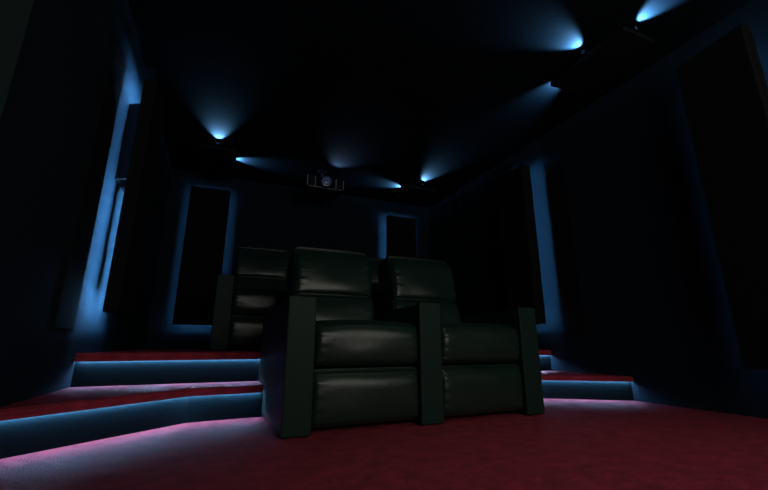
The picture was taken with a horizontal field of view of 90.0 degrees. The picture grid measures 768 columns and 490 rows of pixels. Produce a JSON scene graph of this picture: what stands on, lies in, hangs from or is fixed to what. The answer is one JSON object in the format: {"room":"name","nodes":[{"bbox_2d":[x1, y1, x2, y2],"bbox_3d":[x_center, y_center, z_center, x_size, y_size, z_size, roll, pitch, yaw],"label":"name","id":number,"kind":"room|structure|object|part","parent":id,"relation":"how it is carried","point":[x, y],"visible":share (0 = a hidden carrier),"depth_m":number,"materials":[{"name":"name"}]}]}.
{"room":"home theater","nodes":[
{"label":"home theater","id":0,"kind":"room"},
{"bbox_2d":[0,0,171,406],"bbox_3d":[-1.470,-0.518,1.544,0.120,2.620,7.090,6,-16,-22],"label":"wall","id":1,"kind":"structure","parent":0,"point":[49,116],"depth_m":1.83,"materials":[{"name":"paint"}]},
{"bbox_2d":[0,0,33,119],"bbox_3d":[-0.973,-0.710,0.728,0.149,1.980,0.860,6,-16,-22],"label":"acoustic panel","id":2,"kind":"object","parent":1,"relation":"attached to","point":[14,14],"visible":1,"depth_m":1.08,"materials":[{"name":"grey fabric"}]},
{"bbox_2d":[52,31,126,329],"bbox_3d":[-1.698,-0.414,2.258,0.012,1.780,0.290,6,-16,-22],"label":"acoustic panel","id":3,"kind":"object","parent":1,"relation":"attached to","point":[68,301],"visible":1,"depth_m":2.21,"materials":[{"name":"black fabric"}]},
{"bbox_2d":[102,79,164,315],"bbox_3d":[-1.813,-0.348,2.751,0.173,1.660,0.430,6,-16,-22],"label":"acoustic panel","id":4,"kind":"object","parent":1,"relation":"attached to","point":[135,174],"visible":1,"depth_m":2.66,"materials":[{"name":"black fabric"}]},
{"bbox_2d":[145,169,431,348],"bbox_3d":[-1.007,0.483,5.387,3.800,2.620,0.120,6,-16,-22],"label":"wall","id":5,"kind":"structure","parent":0,"point":[260,215],"depth_m":5.27,"materials":[{"name":"paint"}]},
{"bbox_2d":[172,186,230,324],"bbox_3d":[-2.245,0.123,4.778,0.465,1.710,0.176,6,-16,-22],"label":"acoustic panel","id":6,"kind":"object","parent":5,"relation":"attached to","point":[202,256],"visible":0.91,"depth_m":4.69,"materials":[{"name":"black fabric"}]},
{"bbox_2d":[386,215,416,257],"bbox_3d":[0.250,0.401,5.785,0.465,1.680,0.176,6,-16,-22],"label":"acoustic panel","id":7,"kind":"object","parent":5,"relation":"attached to","point":[400,231],"visible":0.49,"depth_m":5.83,"materials":[{"name":"black fabric"}]},
{"bbox_2d":[0,398,767,489],"bbox_3d":[0.338,0.999,1.930,4.040,0.120,7.090,6,-16,-22],"label":"floor","id":8,"kind":"structure","parent":0,"point":[576,444],"depth_m":1.52,"materials":[{"name":"red carpet"}]},
{"bbox_2d":[0,381,262,458],"bbox_3d":[-1.167,0.862,2.003,1.050,0.182,0.901,6,-16,-22],"label":"stair step","id":9,"kind":"structure","parent":8,"relation":"on","point":[69,416],"depth_m":1.87,"materials":[{"name":"red carpet"}]},
{"bbox_2d":[70,349,551,386],"bbox_3d":[-0.525,1.280,3.990,3.800,0.374,2.375,6,-16,-22],"label":"stair step","id":10,"kind":"structure","parent":8,"relation":"on","point":[141,366],"depth_m":2.46,"materials":[{"name":"red carpet"}]},
{"bbox_2d":[209,246,289,349],"bbox_3d":[-1.264,0.507,3.999,0.882,1.114,1.004,6,-16,-22],"label":"recliner","id":11,"kind":"object","parent":10,"relation":"on","point":[258,284],"visible":0.74,"depth_m":3.48,"materials":[{"name":"grey leather"}]},
{"bbox_3d":[-1.225,0.875,3.807,0.594,0.302,0.530,6,-16,-22],"label":"kick panel","id":12,"kind":"part","parent":11,"relation":"part of","materials":[{"name":"black leather"}]},
{"bbox_2d":[231,289,286,315],"bbox_3d":[-1.197,0.592,3.813,0.600,0.250,0.661,6,-16,-22],"label":"seat cushion","id":13,"kind":"object","parent":11,"relation":"on","point":[244,302],"depth_m":3.49,"materials":[{"name":"black leather"}]},
{"bbox_2d":[233,277,286,290],"bbox_3d":[-1.339,0.486,4.190,0.588,0.254,0.195,6,-16,-22],"label":"lumbar cushion","id":14,"kind":"object","parent":11,"relation":"on","point":[274,283],"depth_m":4.15,"materials":[{"name":"black leather"}]},
{"bbox_2d":[234,246,289,279],"bbox_3d":[-1.366,0.214,4.328,0.578,0.379,0.270,6,-16,-22],"label":"cushion","id":15,"kind":"object","parent":11,"relation":"on","point":[251,263],"depth_m":4.22,"materials":[{"name":"black leather"}]},
{"bbox_2d":[369,258,383,283],"bbox_3d":[0.167,0.658,4.578,0.741,1.114,1.004,6,-16,-22],"label":"recliner","id":16,"kind":"object","parent":10,"relation":"on","point":[374,262],"visible":0.07,"depth_m":4.73,"materials":[{"name":"grey leather"}]},
{"bbox_2d":[259,246,443,438],"bbox_3d":[-0.274,0.503,2.498,0.882,1.114,1.004,7,-16,-24],"label":"recliner","id":17,"kind":"object","parent":8,"relation":"on","point":[327,360],"visible":1,"depth_m":2.05,"materials":[{"name":"grey leather"}]},
{"bbox_3d":[-0.600,0.684,2.268,0.138,0.636,0.913,7,-16,-24],"label":"armrest","id":18,"kind":"part","parent":17,"relation":"part of","materials":[{"name":"grey leather"}]},
{"bbox_3d":[-0.407,0.381,2.834,0.588,0.680,0.359,7,-16,-24],"label":"backrest","id":19,"kind":"part","parent":17,"relation":"part of","materials":[{"name":"black leather"}]},
{"bbox_2d":[291,246,371,298],"bbox_3d":[-0.384,0.209,2.825,0.578,0.379,0.270,7,-16,-24],"label":"cushion","id":20,"kind":"object","parent":17,"relation":"on","point":[321,273],"depth_m":2.72,"materials":[{"name":"black leather"}]},
{"bbox_2d":[293,294,374,320],"bbox_3d":[-0.355,0.481,2.688,0.588,0.254,0.195,7,-16,-24],"label":"lumbar cushion","id":21,"kind":"object","parent":17,"relation":"on","point":[329,306],"depth_m":2.67,"materials":[{"name":"black leather"}]},
{"bbox_3d":[-0.233,0.871,2.308,0.594,0.302,0.530,7,-16,-24],"label":"kick panel","id":22,"kind":"part","parent":17,"relation":"part of","materials":[{"name":"black leather"}]},
{"bbox_2d":[314,320,417,366],"bbox_3d":[-0.203,0.588,2.315,0.600,0.250,0.661,7,-16,-24],"label":"seat cushion","id":23,"kind":"object","parent":17,"relation":"on","point":[337,343],"depth_m":2.03,"materials":[{"name":"black leather"}]},
{"bbox_3d":[0.074,0.761,2.564,0.138,0.636,0.913,7,-16,-24],"label":"armrest","id":24,"kind":"part","parent":17,"relation":"part of","materials":[{"name":"grey leather"}]},
{"bbox_2d":[378,256,544,417],"bbox_3d":[0.464,0.588,2.822,0.741,1.114,1.004,7,-16,-24],"label":"recliner","id":25,"kind":"object","parent":8,"relation":"on","point":[491,361],"visible":0.73,"depth_m":2.40,"materials":[{"name":"black leather"}]},
{"bbox_3d":[0.267,0.459,3.129,0.588,0.680,0.359,7,-16,-24],"label":"backrest","id":26,"kind":"part","parent":25,"relation":"part of","materials":[{"name":"black leather"}]},
{"bbox_2d":[383,256,456,302],"bbox_3d":[0.290,0.286,3.121,0.578,0.379,0.270,7,-16,-24],"label":"cushion","id":27,"kind":"object","parent":25,"relation":"on","point":[405,279],"depth_m":3.01,"materials":[{"name":"black leather"}]},
{"bbox_2d":[388,299,460,322],"bbox_3d":[0.319,0.558,2.983,0.588,0.254,0.195,7,-16,-24],"label":"lumbar cushion","id":28,"kind":"object","parent":25,"relation":"on","point":[449,312],"depth_m":2.98,"materials":[{"name":"black leather"}]},
{"bbox_3d":[0.441,0.948,2.604,0.594,0.302,0.530,7,-16,-24],"label":"kick panel","id":29,"kind":"part","parent":25,"relation":"part of","materials":[{"name":"black leather"}]},
{"bbox_2d":[441,323,519,363],"bbox_3d":[0.471,0.665,2.610,0.600,0.250,0.661,7,-16,-24],"label":"seat cushion","id":30,"kind":"object","parent":25,"relation":"on","point":[461,343],"depth_m":2.33,"materials":[{"name":"black leather"}]},
{"bbox_3d":[0.748,0.838,2.860,0.138,0.636,0.913,7,-16,-24],"label":"armrest","id":31,"kind":"part","parent":25,"relation":"part of","materials":[{"name":"grey leather"}]},
{"bbox_2d":[541,370,633,400],"bbox_3d":[1.298,1.157,3.139,1.095,0.182,0.789,6,-16,-22],"label":"stair step","id":32,"kind":"structure","parent":8,"relation":"on","point":[555,384],"depth_m":3.08,"materials":[{"name":"red carpet"}]},
{"bbox_2d":[128,0,751,207],"bbox_3d":[0.338,-1.653,2.621,4.040,0.120,7.090,6,-16,-22],"label":"ceiling","id":33,"kind":"structure","parent":0,"point":[380,97],"depth_m":3.24,"materials":[{"name":"black paint"}]},
{"bbox_2d":[199,139,235,180],"bbox_3d":[-1.989,-1.010,4.601,0.370,0.123,0.840,6,-16,-22],"label":"ceiling panel","id":34,"kind":"object","parent":33,"relation":"hanging from","point":[217,162],"visible":1,"depth_m":4.49,"materials":[{"name":"black fabric"}]},
{"bbox_2d":[301,170,343,200],"bbox_3d":[-0.792,-0.819,4.968,0.470,0.309,0.458,6,-16,-22],"label":"projector","id":35,"kind":"object","parent":33,"relation":"hanging from","point":[323,187],"visible":1,"depth_m":4.85,"materials":[{"name":"black plastic"}]},
{"bbox_3d":[-0.899,-0.798,4.744,0.090,0.131,0.026,6,-16,-22],"label":"vent panel","id":36,"kind":"part","parent":35,"relation":"part of","materials":[{"name":"black plastic"}]},
{"bbox_3d":[-0.567,-0.763,4.879,0.090,0.131,0.026,6,-16,-22],"label":"vent panel","id":37,"kind":"part","parent":35,"relation":"part of","materials":[{"name":"black plastic"}]},
{"bbox_2d":[393,181,434,204],"bbox_3d":[0.423,-0.755,5.577,0.380,0.123,0.600,6,-16,-22],"label":"ceiling panel","id":38,"kind":"object","parent":33,"relation":"hanging from","point":[412,195],"visible":1,"depth_m":5.51,"materials":[{"name":"black fabric"}]},
{"bbox_2d":[550,23,654,94],"bbox_3d":[1.653,-1.434,2.970,0.330,0.123,0.640,6,-16,-22],"label":"ceiling panel","id":39,"kind":"object","parent":33,"relation":"hanging from","point":[624,44],"visible":1,"depth_m":2.89,"materials":[{"name":"black fabric"}]},
{"bbox_2d":[430,0,767,418],"bbox_3d":[2.146,-0.136,3.007,0.120,2.620,7.090,6,-16,-22],"label":"wall","id":40,"kind":"structure","parent":0,"point":[656,308],"depth_m":3.12,"materials":[{"name":"paint"}]},
{"bbox_2d":[497,165,545,323],"bbox_3d":[1.493,0.005,4.105,0.236,1.660,0.400,6,-16,-22],"label":"acoustic panel","id":41,"kind":"object","parent":40,"relation":"attached to","point":[523,281],"visible":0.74,"depth_m":4.02,"materials":[{"name":"black fabric"}]},
{"bbox_2d":[676,24,767,369],"bbox_3d":[2.226,-0.306,2.278,0.285,2.000,0.400,4,-15,-14],"label":"acoustic panel","id":42,"kind":"object","parent":40,"relation":"attached to","point":[724,89],"visible":1,"depth_m":2.27,"materials":[{"name":"black fabric"}]}
]}

